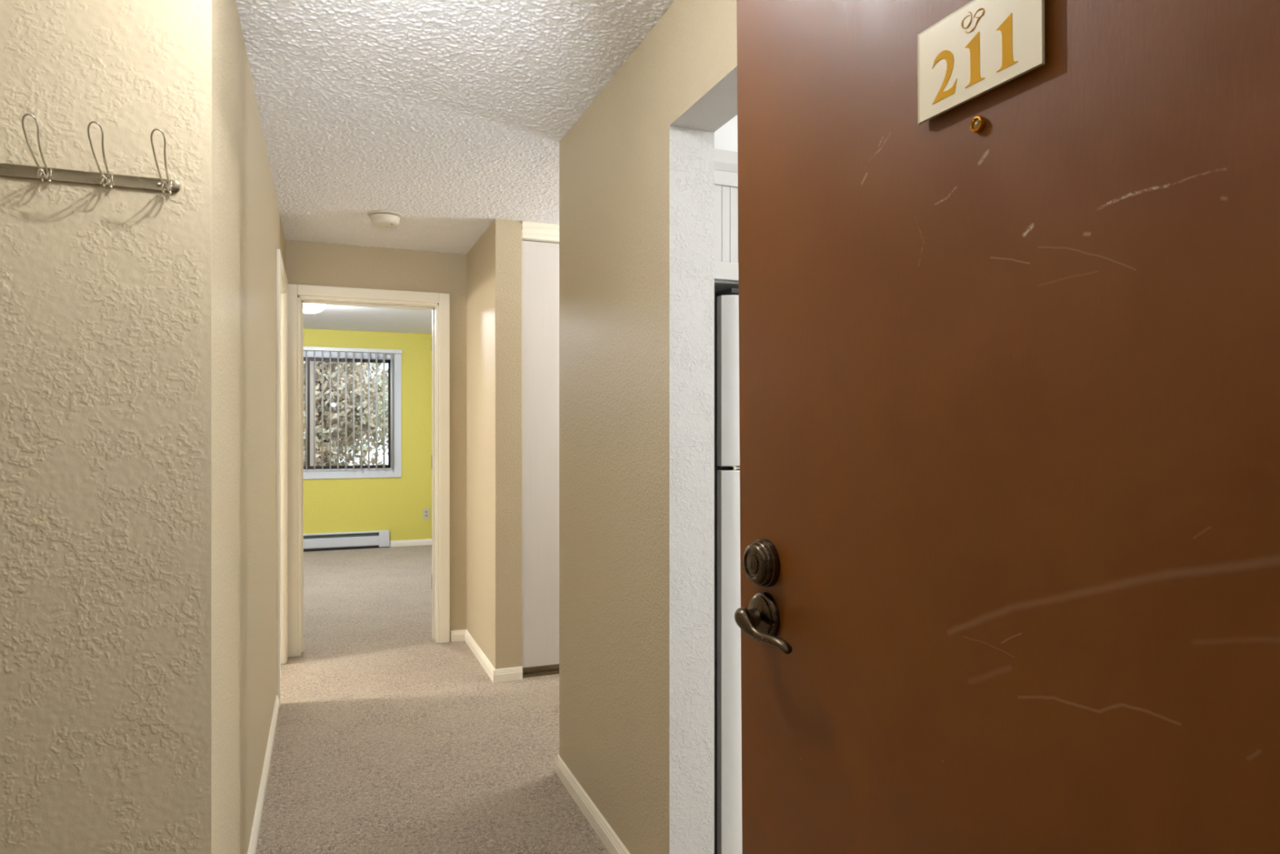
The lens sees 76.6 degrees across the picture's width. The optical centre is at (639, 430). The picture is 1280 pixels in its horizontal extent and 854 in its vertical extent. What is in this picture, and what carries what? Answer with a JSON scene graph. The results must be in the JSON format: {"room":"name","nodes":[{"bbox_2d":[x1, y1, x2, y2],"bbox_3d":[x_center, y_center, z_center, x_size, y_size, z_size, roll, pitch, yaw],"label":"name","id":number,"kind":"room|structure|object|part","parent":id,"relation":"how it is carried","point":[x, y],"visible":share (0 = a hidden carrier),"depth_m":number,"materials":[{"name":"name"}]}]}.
{"room":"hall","nodes":[
{"label":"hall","id":0,"kind":"room"},
{"bbox_2d":[0,0,211,853],"bbox_3d":[-1.443,0.103,1.456,1.210,2.414,0.119,0,0,-21],"label":"wall","id":1,"kind":"structure","parent":0,"point":[105,293],"depth_m":1.55,"materials":[{"name":"beige paint"}]},
{"bbox_2d":[0,113,181,194],"bbox_3d":[-1.163,-0.510,1.444,0.590,0.095,0.104,0,0,-21],"label":"hook rail","id":2,"kind":"object","parent":1,"relation":"attached to","point":[6,170],"visible":1,"depth_m":1.52,"materials":[{"name":"silver metal"}]},
{"bbox_3d":[-1.180,-0.480,1.490,0.590,0.025,0.006,0,0,-21],"label":"rail","id":3,"kind":"part","parent":2,"relation":"part of","materials":[{"name":"silver metal"}]},
{"bbox_2d":[211,0,284,853],"bbox_3d":[-1.511,0.103,3.131,0.120,2.414,3.288,0,0,-21],"label":"wall","id":4,"kind":"structure","parent":0,"point":[247,233],"depth_m":2.18,"materials":[{"name":"beige paint"}]},
{"bbox_2d":[247,694,279,853],"bbox_3d":[-1.278,1.276,2.716,0.012,0.068,2.350,0,0,-21],"label":"baseboard","id":5,"kind":"structure","parent":4,"relation":"attached to","point":[260,803],"depth_m":2.88,"materials":[{"name":"beige wood"}]},
{"bbox_2d":[275,248,287,707],"bbox_3d":[-1.927,0.228,4.196,0.152,2.165,0.871,0,0,-21],"label":"door frame","id":6,"kind":"structure","parent":4,"relation":"in","point":[281,277],"depth_m":4.54,"materials":[{"name":"beige wood"}]},
{"bbox_2d":[303,328,431,540],"bbox_3d":[-3.438,0.103,8.953,6.500,2.414,0.140,0,0,-21],"label":"wall","id":7,"kind":"structure","parent":0,"point":[394,504],"depth_m":9.15,"materials":[{"name":"yellow paint"}]},
{"bbox_2d":[303,529,389,551],"bbox_3d":[-3.829,1.214,8.689,2.180,0.188,0.068,0,0,-21],"label":"baseboard heater","id":8,"kind":"object","parent":7,"relation":"attached to","point":[366,539],"visible":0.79,"depth_m":8.90,"materials":[{"name":"white metal"}]},
{"bbox_2d":[303,350,401,479],"bbox_3d":[-3.635,-0.185,8.860,1.961,1.426,0.170,0,0,-21],"label":"window","id":9,"kind":"structure","parent":7,"relation":"in","point":[310,473],"depth_m":8.98,"materials":[{"name":"white"}]},
{"bbox_3d":[-3.635,0.433,8.860,1.761,0.014,0.170,0,0,-21],"label":"sill","id":10,"kind":"part","parent":9,"relation":"part of","materials":[{"name":"white"}]},
{"bbox_2d":[303,346,402,470],"bbox_3d":[-3.595,-0.239,8.763,1.970,1.335,0.088,0,0,-21],"label":"vertical blind","id":11,"kind":"object","parent":9,"relation":"attached to","point":[383,351],"visible":0.54,"depth_m":8.93,"materials":[{"name":"white plastic"}]},
{"bbox_2d":[389,538,431,546],"bbox_3d":[-2.383,1.276,9.282,0.935,0.068,0.012,0,0,-21],"label":"baseboard","id":12,"kind":"structure","parent":7,"relation":"attached to","point":[422,541],"depth_m":9.19,"materials":[{"name":"beige wood"}]},
{"bbox_2d":[422,508,429,519],"bbox_3d":[-2.443,0.953,9.261,0.070,0.120,0.008,0,0,-21],"label":"wall outlet","id":13,"kind":"object","parent":7,"relation":"attached to","point":[425,511],"visible":1,"depth_m":9.26,"materials":[{"name":"beige plastic"}]},
{"bbox_2d":[284,240,466,641],"bbox_3d":[-0.578,0.103,5.335,9.200,2.414,0.140,0,0,-21],"label":"wall","id":14,"kind":"structure","parent":0,"point":[306,263],"depth_m":5.01,"materials":[{"name":"beige paint"}]},
{"bbox_2d":[287,284,449,657],"bbox_3d":[-1.641,0.232,4.920,0.931,2.157,0.172,0,0,-21],"label":"door frame","id":15,"kind":"structure","parent":14,"relation":"in","point":[438,303],"depth_m":4.88,"materials":[{"name":"beige wood"}]},
{"bbox_2d":[450,629,466,641],"bbox_3d":[-1.127,1.276,5.039,0.098,0.068,0.012,0,0,-21],"label":"baseboard","id":16,"kind":"structure","parent":14,"relation":"attached to","point":[460,634],"depth_m":5.03,"materials":[{"name":"beige wood"}]},
{"bbox_2d":[255,544,609,853],"bbox_3d":[-0.138,1.360,4.207,9.200,0.100,11.340,0,0,-21],"label":"floor","id":17,"kind":"structure","parent":0,"point":[390,738],"depth_m":3.42,"materials":[{"name":"beige carpet"}]},
{"bbox_2d":[522,669,559,677],"bbox_3d":[0.037,1.303,4.600,1.468,0.014,0.105,0,0,-21],"label":"floor track","id":18,"kind":"object","parent":17,"relation":"on","point":[553,671],"visible":0.14,"depth_m":4.33,"materials":[{"name":"brown metal"}]},
{"bbox_2d":[522,240,559,672],"bbox_3d":[-0.295,0.140,4.453,0.734,2.304,0.024,0,0,-21],"label":"sliding closet door","id":19,"kind":"structure","parent":18,"relation":"on","point":[540,260],"depth_m":4.35,"materials":[{"name":"white wood"}]},
{"bbox_3d":[-0.291,1.278,4.443,0.734,0.028,0.002,0,0,-21],"label":"rail","id":20,"kind":"part","parent":19,"relation":"part of","materials":[{"name":"brown metal"}]},
{"bbox_2d":[235,0,675,333],"bbox_3d":[-0.138,-1.151,4.207,9.200,0.106,11.340,0,0,-21],"label":"ceiling","id":21,"kind":"structure","parent":0,"point":[451,117],"depth_m":2.76,"materials":[{"name":"white paint"}]},
{"bbox_2d":[303,303,325,314],"bbox_3d":[-2.778,-1.040,6.806,0.304,0.128,0.304,0,0,-21],"label":"dome light","id":22,"kind":"object","parent":21,"relation":"attached to","point":[309,308],"visible":0.39,"depth_m":6.74,"materials":[{"name":"white glass"}]},
{"bbox_2d":[367,209,403,226],"bbox_3d":[-1.300,-1.073,4.130,0.176,0.055,0.176,0,0,-21],"label":"smoke detector","id":23,"kind":"object","parent":21,"relation":"attached to","point":[383,218],"visible":1,"depth_m":4.08,"materials":[{"name":"beige plastic"}]},
{"bbox_3d":[-1.300,-1.095,4.130,0.176,0.009,0.176,0,0,-21],"label":"plate","id":24,"kind":"part","parent":23,"relation":"part of","materials":[{"name":"beige plastic"}]},
{"bbox_2d":[466,218,522,668],"bbox_3d":[1.490,0.103,5.578,5.170,2.414,0.910,0,0,-21],"label":"wall","id":25,"kind":"structure","parent":0,"point":[495,262],"depth_m":4.26,"materials":[{"name":"beige paint"}]},
{"bbox_2d":[465,629,495,683],"bbox_3d":[-0.922,1.276,4.630,0.012,0.068,0.922,0,0,-21],"label":"baseboard","id":26,"kind":"structure","parent":25,"relation":"attached to","point":[481,656],"depth_m":4.56,"materials":[{"name":"beige wood"}]},
{"bbox_2d":[493,666,522,683],"bbox_3d":[-0.690,1.276,4.232,0.154,0.068,0.012,0,0,-21],"label":"baseboard","id":27,"kind":"structure","parent":25,"relation":"attached to","point":[512,673],"depth_m":4.23,"materials":[{"name":"beige wood"}]},
{"bbox_2d":[522,221,559,241],"bbox_3d":[0.062,-1.058,4.535,1.468,0.085,0.020,0,0,-21],"label":"trim","id":28,"kind":"structure","parent":25,"relation":"attached to","point":[532,230],"depth_m":4.30,"materials":[{"name":"beige wood"}]},
{"bbox_2d":[522,238,559,243],"bbox_3d":[0.037,-1.060,4.599,1.468,0.088,0.118,0,0,-21],"label":"trim","id":29,"kind":"structure","parent":25,"relation":"attached to","point":[523,239],"depth_m":4.35,"materials":[{"name":"beige"}]},
{"bbox_2d":[559,0,737,853],"bbox_3d":[0.291,0.103,1.736,0.130,2.414,2.964,0,0,-21],"label":"wall","id":30,"kind":"structure","parent":0,"point":[637,166],"depth_m":2.27,"materials":[{"name":"beige paint"}]},
{"bbox_2d":[555,754,630,853],"bbox_3d":[-0.124,1.276,2.603,0.012,0.068,1.071,0,0,-21],"label":"baseboard","id":31,"kind":"structure","parent":30,"relation":"attached to","point":[605,832],"depth_m":2.70,"materials":[{"name":"beige wood"}]},
{"bbox_2d":[714,148,738,296],"bbox_3d":[0.503,-0.604,2.578,0.860,0.370,0.362,0,0,-21],"label":"upper cabinet","id":32,"kind":"object","parent":30,"relation":"attached to","point":[726,162],"visible":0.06,"depth_m":2.29,"materials":[{"name":"grey wood"}]},
{"bbox_3d":[0.564,-0.761,2.420,0.860,0.055,0.022,0,0,-21],"label":"crown moulding","id":33,"kind":"part","parent":32,"relation":"part of","materials":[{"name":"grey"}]},
{"bbox_3d":[0.364,-0.583,2.345,0.342,0.216,0.012,0,0,-21],"label":"beadboard panel","id":34,"kind":"part","parent":32,"relation":"part of","materials":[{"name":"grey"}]},
{"bbox_3d":[0.561,-0.444,2.429,0.860,0.050,0.002,0,0,-21],"label":"rail","id":35,"kind":"part","parent":32,"relation":"part of","materials":[{"name":"grey"}]},
{"bbox_2d":[714,115,737,151],"bbox_3d":[0.568,-0.949,2.904,1.232,0.308,0.739,0,0,-21],"label":"trim","id":36,"kind":"structure","parent":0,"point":[726,138],"depth_m":2.39,"materials":[{"name":"white paint"}]},
{"bbox_3d":[1.592,1.308,2.193,2.640,0.004,2.870,0,0,-21],"label":"floor","id":37,"kind":"structure","parent":0,"visible":0},
{"bbox_2d":[714,288,742,853],"bbox_3d":[0.463,0.454,2.680,0.744,1.704,0.743,0,0,-21],"label":"refrigerator","id":38,"kind":"object","parent":37,"relation":"on","point":[727,634],"visible":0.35,"depth_m":2.26,"materials":[{"name":"white metal"}]},
{"bbox_3d":[0.573,-0.139,2.397,0.744,0.478,0.054,0,0,-21],"label":"freezer door","id":39,"kind":"part","parent":38,"relation":"part of","materials":[{"name":"white metal"}]},
{"bbox_3d":[0.573,0.674,2.397,0.744,1.124,0.054,0,0,-21],"label":"door","id":40,"kind":"part","parent":38,"relation":"part of","materials":[{"name":"white metal"}]},
{"bbox_3d":[0.162,0.103,0.162,6.820,2.414,0.125,0,0,-21],"label":"wall","id":41,"kind":"structure","parent":0,"visible":0},
{"bbox_2d":[734,0,1279,853],"bbox_3d":[0.334,0.284,0.787,0.111,2.028,0.925,0,0,-24],"label":"door","id":42,"kind":"structure","parent":41,"relation":"in","point":[1009,270],"depth_m":0.76,"materials":[{"name":"brown wood"}]},
{"bbox_3d":[0.161,0.262,1.136,0.038,0.067,0.067,0,0,-24],"label":"lever handle","id":43,"kind":"part","parent":42,"relation":"part of","materials":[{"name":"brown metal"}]},
{"bbox_3d":[0.161,0.265,1.079,0.024,0.041,0.115,0,0,-26],"label":"lever arm","id":44,"kind":"part","parent":42,"relation":"part of","materials":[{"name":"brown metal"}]},
{"bbox_3d":[0.322,-0.369,0.781,0.003,0.095,0.156,0,0,-24],"label":"plate","id":45,"kind":"part","parent":42,"relation":"part of","materials":[{"name":"beige plastic"}]},
{"bbox_3d":[0.324,-0.369,0.782,0.001,0.095,0.155,-1,0,-24],"label":"number plate","id":46,"kind":"part","parent":42,"relation":"part of","materials":[{"name":"beige plastic"}]},
{"label":"outside","id":47,"kind":"structure","parent":0,"visible":0},
{"bbox_3d":[-12.682,4.410,32.514,50.000,0.200,50.200,0,0,-21],"label":"ground","id":48,"kind":"structure","parent":47,"visible":0},
{"bbox_2d":[303,361,350,465],"bbox_3d":[-7.353,0.616,13.351,5.102,7.597,4.913,0,0,41],"label":"tree","id":49,"kind":"object","parent":48,"relation":"on","point":[348,363],"visible":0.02,"depth_m":14.16,"materials":[{"name":"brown plant"}]},
{"bbox_2d":[303,360,387,466],"bbox_3d":[-7.983,-0.312,19.399,6.341,9.451,5.644,0,0,38],"label":"tree","id":50,"kind":"object","parent":48,"relation":"on","point":[317,364],"visible":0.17,"depth_m":18.70,"materials":[{"name":"brown plant"}]},
{"bbox_2d":[303,361,387,465],"bbox_3d":[-10.504,-0.618,26.723,7.812,10.064,6.702,0,0,-26],"label":"tree","id":51,"kind":"object","parent":48,"relation":"on","point":[350,363],"visible":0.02,"depth_m":27.76,"materials":[{"name":"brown plant"}]},
{"bbox_2d":[340,363,387,464],"bbox_3d":[-2.994,0.386,15.527,5.167,8.056,5.402,0,0,-43],"label":"tree","id":52,"kind":"object","parent":48,"relation":"on","point":[380,412],"visible":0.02,"depth_m":14.80,"materials":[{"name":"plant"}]}
]}

